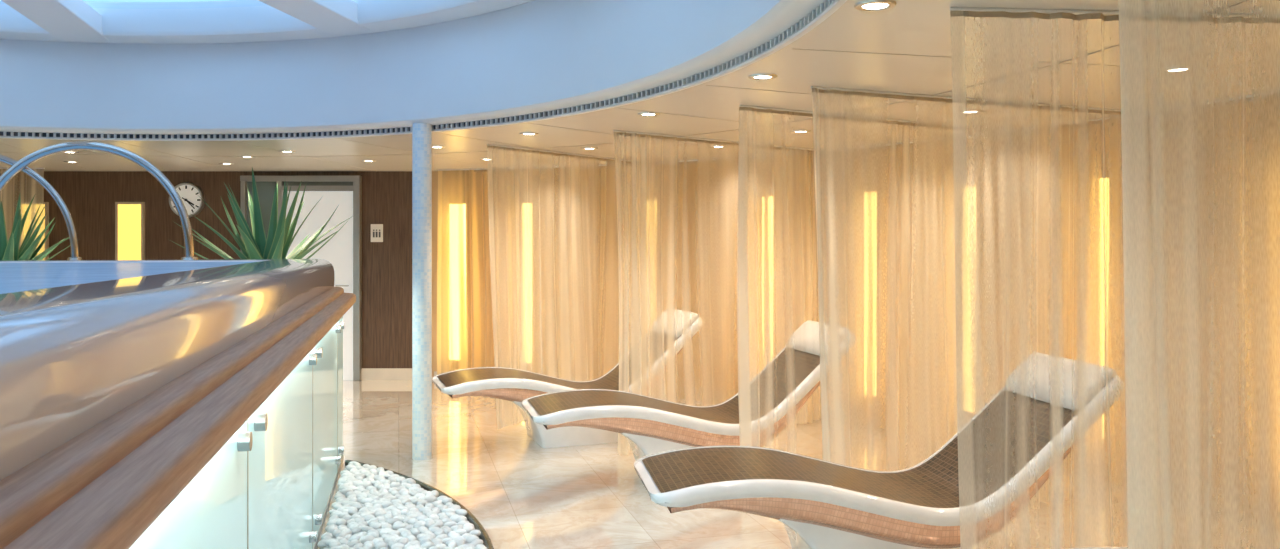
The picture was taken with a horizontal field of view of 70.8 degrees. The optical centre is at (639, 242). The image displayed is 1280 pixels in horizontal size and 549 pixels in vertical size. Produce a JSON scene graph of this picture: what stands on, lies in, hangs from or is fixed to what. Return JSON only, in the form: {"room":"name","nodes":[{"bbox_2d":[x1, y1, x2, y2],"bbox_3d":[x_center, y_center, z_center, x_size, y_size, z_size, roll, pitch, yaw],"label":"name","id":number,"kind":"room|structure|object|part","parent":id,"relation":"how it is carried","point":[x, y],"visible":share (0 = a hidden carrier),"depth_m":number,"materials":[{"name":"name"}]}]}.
{"room":"spa","nodes":[
{"label":"spa","id":0,"kind":"room"},
{"bbox_2d":[2,171,411,367],"bbox_3d":[-5.900,0.300,9.600,7.400,2.300,0.100,0,0,0],"label":"wall","id":1,"kind":"structure","parent":0,"point":[90,197],"depth_m":9.55,"materials":[{"name":"brown wood"}]},
{"bbox_2d":[19,202,48,259],"bbox_3d":[-6.420,0.410,9.532,0.298,1.688,0.035,0,0,0],"label":"wall light","id":2,"kind":"object","parent":1,"relation":"attached to","point":[26,204],"visible":0.17,"depth_m":9.52,"materials":[{"name":"yellow glass"}]},
{"bbox_2d":[24,204,44,254],"bbox_3d":[-6.420,0.410,9.535,0.250,1.640,0.020,0,0,0],"label":"diffuser","id":3,"kind":"object","parent":2,"relation":"attached to","point":[26,224],"depth_m":9.52,"materials":[{"name":"yellow glass"}]},
{"bbox_3d":[-6.283,0.410,9.532,0.024,1.688,0.035,0,0,0],"label":"trim","id":4,"kind":"part","parent":2,"relation":"part of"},
{"bbox_2d":[115,202,144,259],"bbox_3d":[-5.400,0.410,9.532,0.298,1.688,0.035,0,0,0],"label":"wall light","id":5,"kind":"object","parent":1,"relation":"attached to","point":[129,216],"visible":0.41,"depth_m":9.52,"materials":[{"name":"yellow glass"}]},
{"bbox_3d":[-5.537,0.410,9.532,0.024,1.688,0.035,0,0,0],"label":"trim","id":6,"kind":"part","parent":5,"relation":"part of","materials":[{"name":"brown wood"}]},
{"bbox_3d":[-5.400,-0.422,9.532,0.250,0.024,0.035,0,0,0],"label":"trim","id":7,"kind":"part","parent":5,"relation":"part of","materials":[{"name":"brown wood"}]},
{"bbox_3d":[-5.263,0.410,9.532,0.024,1.688,0.035,0,0,0],"label":"trim","id":8,"kind":"part","parent":5,"relation":"part of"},
{"bbox_2d":[169,183,204,216],"bbox_3d":[-4.800,-0.455,9.527,0.370,0.370,0.045,0,0,0],"label":"wall clock","id":9,"kind":"object","parent":1,"relation":"attached to","point":[192,196],"visible":0.84,"depth_m":9.52,"materials":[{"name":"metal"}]},
{"bbox_2d":[241,181,246,251],"bbox_3d":[-4.180,0.400,9.520,0.050,2.100,0.100,0,0,0],"label":"frame post","id":10,"kind":"object","parent":1,"relation":"attached to","point":[243,183],"visible":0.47,"depth_m":9.47,"materials":[{"name":"metal"}]},
{"bbox_2d":[247,182,275,239],"bbox_3d":[-3.990,0.400,9.532,0.340,2.100,0.020,0,0,0],"label":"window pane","id":11,"kind":"object","parent":10,"relation":"attached to","point":[265,190],"visible":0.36,"depth_m":9.52,"materials":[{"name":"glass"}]},
{"bbox_2d":[276,181,283,219],"bbox_3d":[-3.800,0.400,9.520,0.060,2.100,0.100,0,0,0],"label":"frame post","id":12,"kind":"object","parent":1,"relation":"attached to","point":[280,183],"visible":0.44,"depth_m":9.47,"materials":[{"name":"metal"}]},
{"bbox_2d":[282,186,352,190],"bbox_3d":[-3.390,-0.580,9.520,0.780,0.050,0.080,0,0,0],"label":"transom","id":13,"kind":"object","parent":12,"relation":"attached to","point":[293,188],"visible":0.86,"depth_m":9.48,"materials":[{"name":"metal"}]},
{"bbox_2d":[285,182,352,286],"bbox_3d":[-3.390,-0.100,9.496,0.760,1.120,0.092,0,0,0],"label":"door frame","id":14,"kind":"structure","parent":12,"relation":"attached to","point":[289,183],"depth_m":9.52,"materials":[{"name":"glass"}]},
{"bbox_3d":[-3.390,-0.630,9.532,0.760,0.060,0.020,0,0,0],"label":"transom panel","id":15,"kind":"part","parent":14,"relation":"part of","materials":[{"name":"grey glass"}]},
{"bbox_2d":[286,191,352,379],"bbox_3d":[-3.390,0.450,9.530,0.760,2.000,0.040,0,0,0],"label":"door leaf","id":16,"kind":"structure","parent":12,"relation":"attached to","point":[338,250],"depth_m":9.51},
{"bbox_2d":[240,176,361,181],"bbox_3d":[-3.580,-0.680,9.520,1.260,0.060,0.100,0,0,0],"label":"header","id":17,"kind":"object","parent":1,"relation":"attached to","point":[242,178],"visible":0.92,"depth_m":9.47,"materials":[{"name":"metal"}]},
{"bbox_2d":[353,181,361,380],"bbox_3d":[-2.985,0.400,9.520,0.070,2.100,0.100,0,0,0],"label":"frame post","id":18,"kind":"object","parent":1,"relation":"attached to","point":[357,185],"visible":1,"depth_m":9.47,"materials":[{"name":"metal"}]},
{"bbox_2d":[371,224,382,241],"bbox_3d":[-2.790,-0.105,9.540,0.130,0.190,0.018,0,0,0],"label":"wall sign","id":19,"kind":"object","parent":1,"relation":"attached to","point":[376,229],"visible":1,"depth_m":9.54,"materials":[{"name":"white paint"}]},
{"bbox_2d":[361,368,411,379],"bbox_3d":[-2.680,1.390,9.540,0.950,0.120,0.020,0,0,0],"label":"baseboard","id":20,"kind":"structure","parent":1,"relation":"attached to","point":[366,373],"depth_m":9.53,"materials":[{"name":"stone"}]},
{"bbox_2d":[0,0,1279,170],"bbox_3d":[-3.400,-0.760,2.600,20.400,0.001,20.400,0,0,0],"label":"ceiling","id":21,"kind":"structure","parent":0,"point":[912,27],"depth_m":4.49,"materials":[{"name":"beige paint"}]},
{"bbox_2d":[0,168,44,259],"bbox_3d":[-7.305,0.338,9.101,2.594,2.194,0.134,0,0,0],"label":"sheer curtain","id":22,"kind":"object","parent":21,"relation":"hanging from","point":[5,189],"visible":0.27,"depth_m":9.10,"materials":[{"name":"beige fabric"}]},
{"bbox_2d":[279,150,295,152],"bbox_3d":[-2.920,-0.756,7.450,0.132,0.008,0.132,0,0,0],"label":"recessed light","id":23,"kind":"object","parent":21,"relation":"in","point":[283,151],"visible":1,"depth_m":7.41,"materials":[{"name":"metal"}]},
{"bbox_2d":[0,0,846,140],"bbox_3d":[-3.400,-1.117,2.600,8.200,0.726,8.200,0,0,0],"label":"drum","id":24,"kind":"object","parent":21,"relation":"attached to","point":[536,60],"visible":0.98,"depth_m":6.07,"materials":[{"name":"paint"}]},
{"bbox_2d":[0,0,533,43],"bbox_3d":[-3.400,-1.725,2.600,7.800,0.590,7.800,0,0,0],"label":"skylight","id":25,"kind":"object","parent":24,"relation":"attached to","point":[232,21],"depth_m":6.17,"materials":[{"name":"glass"}]},
{"bbox_2d":[437,168,518,374],"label":"sheer curtain","id":26,"kind":"object","parent":21,"relation":"hanging from","point":[450,232],"depth_m":9.25,"materials":[{"name":"beige fabric"}]},
{"bbox_2d":[519,132,537,134],"bbox_3d":[-0.770,-0.756,6.240,0.132,0.008,0.132,0,0,0],"label":"recessed light","id":27,"kind":"object","parent":21,"relation":"in","point":[522,133],"visible":1,"depth_m":6.20,"materials":[{"name":"metal"}]},
{"bbox_2d":[529,166,568,377],"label":"sheer curtain","id":28,"kind":"object","parent":21,"relation":"hanging from","point":[555,188],"depth_m":8.96,"materials":[{"name":"beige fabric"}]},
{"bbox_2d":[487,144,650,429],"bbox_3d":[-0.498,0.337,7.742,0.123,2.196,2.155,0,0,39],"label":"sheer curtain","id":29,"kind":"object","parent":21,"relation":"hanging from","point":[573,353],"visible":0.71,"depth_m":7.56,"materials":[{"name":"beige fabric"}]},
{"bbox_2d":[581,147,597,149],"bbox_3d":[-0.405,-0.756,7.213,0.132,0.008,0.132,0,0,0],"label":"recessed light","id":30,"kind":"object","parent":21,"relation":"in","point":[584,148],"visible":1,"depth_m":7.17,"materials":[{"name":"metal"}]},
{"bbox_2d":[576,164,624,380],"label":"sheer curtain","id":31,"kind":"object","parent":21,"relation":"hanging from","point":[605,200],"depth_m":8.71,"materials":[{"name":"beige fabric"}]},
{"bbox_2d":[637,112,659,115],"bbox_3d":[0.050,-0.756,5.290,0.132,0.008,0.132,0,0,0],"label":"recessed light","id":32,"kind":"object","parent":21,"relation":"in","point":[641,113],"visible":1,"depth_m":5.27,"materials":[{"name":"metal"}]},
{"bbox_2d":[648,157,737,403],"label":"sheer curtain","id":33,"kind":"object","parent":21,"relation":"hanging from","point":[685,230],"depth_m":8.16,"materials":[{"name":"beige fabric"}]},
{"bbox_2d":[710,145,725,147],"bbox_3d":[0.615,-0.756,7.059,0.132,0.008,0.132,0,0,0],"label":"recessed light","id":34,"kind":"object","parent":21,"relation":"in","point":[713,146],"visible":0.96,"depth_m":7.02,"materials":[{"name":"metal"}]},
{"bbox_2d":[613,130,825,454],"bbox_3d":[0.696,0.337,6.726,2.212,2.196,0.137,0,0,-38],"label":"sheer curtain","id":35,"kind":"object","parent":21,"relation":"hanging from","point":[647,341],"visible":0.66,"depth_m":6.37,"materials":[{"name":"beige fabric"}]},
{"bbox_2d":[748,154,775,379],"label":"sheer curtain","id":36,"kind":"object","parent":21,"relation":"hanging from","point":[765,183],"depth_m":7.85,"materials":[{"name":"beige fabric"}]},
{"bbox_2d":[748,73,776,79],"bbox_3d":[0.560,-0.756,4.100,0.132,0.008,0.132,0,0,0],"label":"recessed light","id":37,"kind":"object","parent":21,"relation":"in","point":[764,76],"visible":1,"depth_m":4.09,"materials":[{"name":"metal"}]},
{"bbox_2d":[782,152,817,344],"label":"sheer curtain","id":38,"kind":"object","parent":21,"relation":"hanging from","point":[798,158],"depth_m":7.57,"materials":[{"name":"beige fabric"}]},
{"bbox_2d":[791,130,809,132],"bbox_3d":[1.092,-0.756,6.109,0.132,0.008,0.132,0,0,0],"label":"recessed light","id":39,"kind":"object","parent":21,"relation":"in","point":[793,131],"visible":1,"depth_m":6.08,"materials":[{"name":"metal"}]},
{"bbox_2d":[737,105,995,470],"bbox_3d":[1.465,0.337,5.471,2.106,2.196,0.134,0,0,-30],"label":"sheer curtain","id":40,"kind":"object","parent":21,"relation":"hanging from","point":[924,303],"visible":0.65,"depth_m":5.60,"materials":[{"name":"beige fabric"}]},
{"bbox_2d":[833,143,903,428],"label":"sheer curtain","id":41,"kind":"object","parent":21,"relation":"hanging from","point":[874,164],"depth_m":7.08,"materials":[{"name":"beige fabric"}]},
{"bbox_2d":[854,0,896,11],"bbox_3d":[0.750,-0.756,2.870,0.132,0.008,0.132,0,0,0],"label":"recessed light","id":42,"kind":"object","parent":21,"relation":"in","point":[867,5],"visible":1,"depth_m":2.87,"materials":[{"name":"metal"}]},
{"bbox_2d":[811,86,1125,512],"bbox_3d":[1.817,0.337,4.743,2.114,2.196,0.142,0,0,-24],"label":"sheer curtain","id":43,"kind":"object","parent":21,"relation":"hanging from","point":[834,437],"visible":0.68,"depth_m":4.74,"materials":[{"name":"beige fabric"}]},
{"bbox_2d":[989,127,1039,391],"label":"sheer curtain","id":44,"kind":"object","parent":21,"relation":"hanging from","point":[1019,140],"depth_m":6.05,"materials":[{"name":"beige fabric"}]},
{"bbox_2d":[1049,115,1124,383],"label":"sheer curtain","id":45,"kind":"object","parent":21,"relation":"hanging from","point":[1112,193],"depth_m":5.54,"materials":[{"name":"beige fabric"}]},
{"bbox_2d":[950,7,1279,548],"bbox_3d":[2.097,0.337,2.991,2.201,2.196,0.150,0,0,-6],"label":"sheer curtain","id":46,"kind":"object","parent":21,"relation":"hanging from","point":[1089,502],"visible":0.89,"depth_m":2.95,"materials":[{"name":"beige fabric"}]},
{"bbox_2d":[1118,0,1199,548],"bbox_3d":[2.152,0.337,1.865,2.200,2.196,0.144,0,0,5],"label":"sheer curtain","id":47,"kind":"object","parent":21,"relation":"hanging from","point":[1143,511],"visible":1,"depth_m":1.98,"materials":[{"name":"beige fabric"}]},
{"bbox_2d":[1165,66,1183,72],"bbox_3d":[2.349,-0.756,3.927,0.132,0.008,0.132,0,0,0],"label":"recessed light","id":48,"kind":"object","parent":21,"relation":"in","point":[1173,69],"visible":0.41,"depth_m":3.92,"materials":[{"name":"metal"}]},
{"bbox_2d":[1196,90,1279,534],"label":"sheer curtain","id":49,"kind":"object","parent":21,"relation":"hanging from","point":[1229,284],"depth_m":4.72,"materials":[{"name":"beige fabric"}]},
{"bbox_2d":[317,380,1279,548],"bbox_3d":[-2.500,1.500,2.800,15.500,0.100,14.600,0,0,0],"label":"floor","id":50,"kind":"structure","parent":0,"point":[524,494],"depth_m":5.32,"materials":[{"name":"stone"}]},
{"bbox_2d":[0,194,79,259],"bbox_3d":[-4.953,0.507,7.005,1.114,1.886,1.211,0,0,0],"label":"agave","id":51,"kind":"object","parent":50,"relation":"on","point":[9,250],"visible":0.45,"depth_m":6.96,"materials":[{"name":"plant"}]},
{"bbox_2d":[0,259,355,548],"bbox_3d":[-2.758,0.777,2.113,3.600,1.345,7.600,0,0,-14],"label":"tub","id":52,"kind":"object","parent":50,"relation":"on","point":[166,403],"visible":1,"depth_m":1.86,"materials":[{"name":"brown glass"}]},
{"bbox_2d":[0,155,82,259],"bbox_3d":[-4.053,-0.225,5.363,1.300,0.680,0.080,0,0,-14],"label":"pool handrail","id":53,"kind":"object","parent":52,"relation":"on","point":[49,188],"visible":0.91,"depth_m":5.48,"materials":[{"name":"silver metal"}]},
{"bbox_2d":[0,141,198,259],"bbox_3d":[-3.387,-0.253,5.503,1.264,0.736,0.104,0,0,-14],"label":"pool handrail","id":54,"kind":"object","parent":52,"relation":"on","point":[31,158],"visible":1,"depth_m":5.54,"materials":[{"name":"silver metal"}]},
{"bbox_3d":[-2.758,0.907,2.113,3.430,1.005,7.430,0,0,-14],"label":"glass panel","id":55,"kind":"part","parent":52,"relation":"part of","materials":[{"name":"clear glass"}]},
{"bbox_2d":[168,168,354,258],"bbox_3d":[-2.926,0.438,7.053,1.285,2.025,1.365,0,0,40],"label":"agave","id":56,"kind":"object","parent":50,"relation":"on","point":[279,240],"visible":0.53,"depth_m":6.88,"materials":[{"name":"plant"}]},
{"bbox_2d":[317,460,493,548],"bbox_3d":[-1.050,1.417,4.019,0.795,0.078,3.951,0,0,-14],"label":"pebble bed","id":57,"kind":"object","parent":50,"relation":"on","point":[375,507],"visible":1,"depth_m":4.57,"materials":[{"name":"stone"}]},
{"bbox_2d":[412,123,431,459],"bbox_3d":[-1.470,0.325,6.070,0.128,2.250,0.128,0,0,0],"label":"column","id":58,"kind":"structure","parent":50,"relation":"on","point":[421,132],"depth_m":6.01,"materials":[{"name":"silver metal"}]},
{"bbox_2d":[432,309,703,447],"bbox_3d":[-0.525,0.987,6.694,1.954,0.926,0.660,0,0,-20],"label":"lounger","id":59,"kind":"object","parent":50,"relation":"on","point":[514,385],"visible":0.63,"depth_m":6.44,"materials":[{"name":"white plastic"}]},
{"bbox_2d":[655,309,698,337],"bbox_3d":[0.266,0.614,6.982,0.181,0.180,0.590,0,0,-20],"label":"cushion","id":60,"kind":"object","parent":59,"relation":"on","point":[693,320],"depth_m":6.75,"materials":[{"name":"fabric"}]},
{"bbox_2d":[521,320,856,460],"bbox_3d":[0.308,0.987,5.622,2.036,0.926,0.660,0,0,-15],"label":"lounger","id":61,"kind":"object","parent":50,"relation":"on","point":[650,425],"visible":0.79,"depth_m":5.42,"materials":[{"name":"white wicker"}]},
{"bbox_2d":[787,320,850,355],"bbox_3d":[1.154,0.614,5.849,0.188,0.180,0.590,0,0,-15],"label":"cushion","id":62,"kind":"object","parent":61,"relation":"on","point":[804,341],"depth_m":5.88,"materials":[{"name":"fabric"}]},
{"bbox_2d":[634,352,1124,548],"bbox_3d":[1.012,0.987,3.938,2.036,0.926,0.660,0,0,-8],"label":"lounger","id":63,"kind":"object","parent":50,"relation":"on","point":[820,504],"visible":0.88,"depth_m":3.73,"materials":[{"name":"white wicker"}]},
{"bbox_2d":[1005,352,1116,410],"bbox_3d":[1.879,0.614,4.060,0.188,0.180,0.590,0,0,-8],"label":"cushion","id":64,"kind":"object","parent":63,"relation":"on","point":[1037,368],"depth_m":4.02,"materials":[{"name":"fabric"}]},
{"bbox_2d":[1065,547,1127,548],"bbox_3d":[2.063,0.987,2.452,2.036,0.926,0.660,0,0,1],"label":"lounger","id":65,"kind":"object","parent":50,"relation":"on","point":[1081,547],"visible":0.79,"depth_m":2.76,"materials":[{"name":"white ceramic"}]},
{"bbox_2d":[432,103,1279,497],"bbox_3d":[1.060,0.295,3.002,5.343,2.310,13.822,0,0,-5],"label":"wall","id":66,"kind":"structure","parent":0,"point":[851,157],"depth_m":7.40,"materials":[{"name":"beige wood"}]},
{"bbox_2d":[455,202,468,362],"bbox_3d":[-1.914,0.410,9.473,0.238,1.688,0.035,0,0,12],"label":"wall light","id":67,"kind":"object","parent":66,"relation":"attached to","point":[467,204],"visible":0.21,"depth_m":9.44,"materials":[{"name":"yellow glass"}]},
{"bbox_3d":[-1.809,0.410,9.451,0.024,1.688,0.035,0,0,12],"label":"trim","id":68,"kind":"part","parent":67,"relation":"part of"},
{"bbox_2d":[530,201,535,340],"bbox_3d":[-1.157,0.410,9.265,0.168,1.688,0.035,0,0,19],"label":"wall light","id":69,"kind":"object","parent":66,"relation":"attached to","point":[534,207],"visible":0.04,"depth_m":9.25,"materials":[{"name":"yellow glass"}]},
{"bbox_3d":[-1.089,0.410,9.242,0.024,1.688,0.035,0,0,19],"label":"trim","id":70,"kind":"part","parent":69,"relation":"part of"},
{"bbox_2d":[0,0,1248,156],"bbox_3d":[-3.400,-0.758,2.600,10.614,0.002,10.614,0,0,0],"label":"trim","id":71,"kind":"structure","parent":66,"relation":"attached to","point":[1245,0],"depth_m":5.18,"materials":[{"name":"black metal"}]},
{"bbox_2d":[1,49,1279,170],"bbox_3d":[-3.400,-0.760,2.600,13.998,0.003,13.947,0,0,0],"label":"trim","id":72,"kind":"structure","parent":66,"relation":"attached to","point":[795,49],"depth_m":5.14,"materials":[{"name":"metal"}]},
{"bbox_2d":[760,194,771,329],"bbox_3d":[1.139,0.410,7.971,0.168,1.688,0.035,0,0,40],"label":"wall light","id":73,"kind":"object","parent":66,"relation":"attached to","point":[761,236],"visible":0.06,"depth_m":8.00,"materials":[{"name":"yellow glass"}]},
{"bbox_3d":[1.084,0.410,8.018,0.024,1.688,0.035,0,0,40],"label":"trim","id":74,"kind":"part","parent":73,"relation":"part of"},
{"bbox_2d":[434,371,1259,515],"bbox_3d":[1.018,1.405,2.986,5.230,0.090,13.620,0,0,-5],"label":"baseboard","id":75,"kind":"structure","parent":66,"relation":"attached to","point":[1256,500],"depth_m":4.80,"materials":[{"name":"stone"}]},
{"bbox_2d":[970,183,981,415],"bbox_3d":[2.409,0.410,6.563,0.035,1.688,0.168,0,0,-34],"label":"wall light","id":76,"kind":"object","parent":66,"relation":"attached to","point":[978,185],"visible":0.2,"depth_m":6.49,"materials":[{"name":"yellow glass"}]},
{"bbox_3d":[2.450,0.410,6.503,0.035,1.688,0.024,0,0,-34],"label":"trim","id":77,"kind":"part","parent":76,"relation":"part of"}
]}

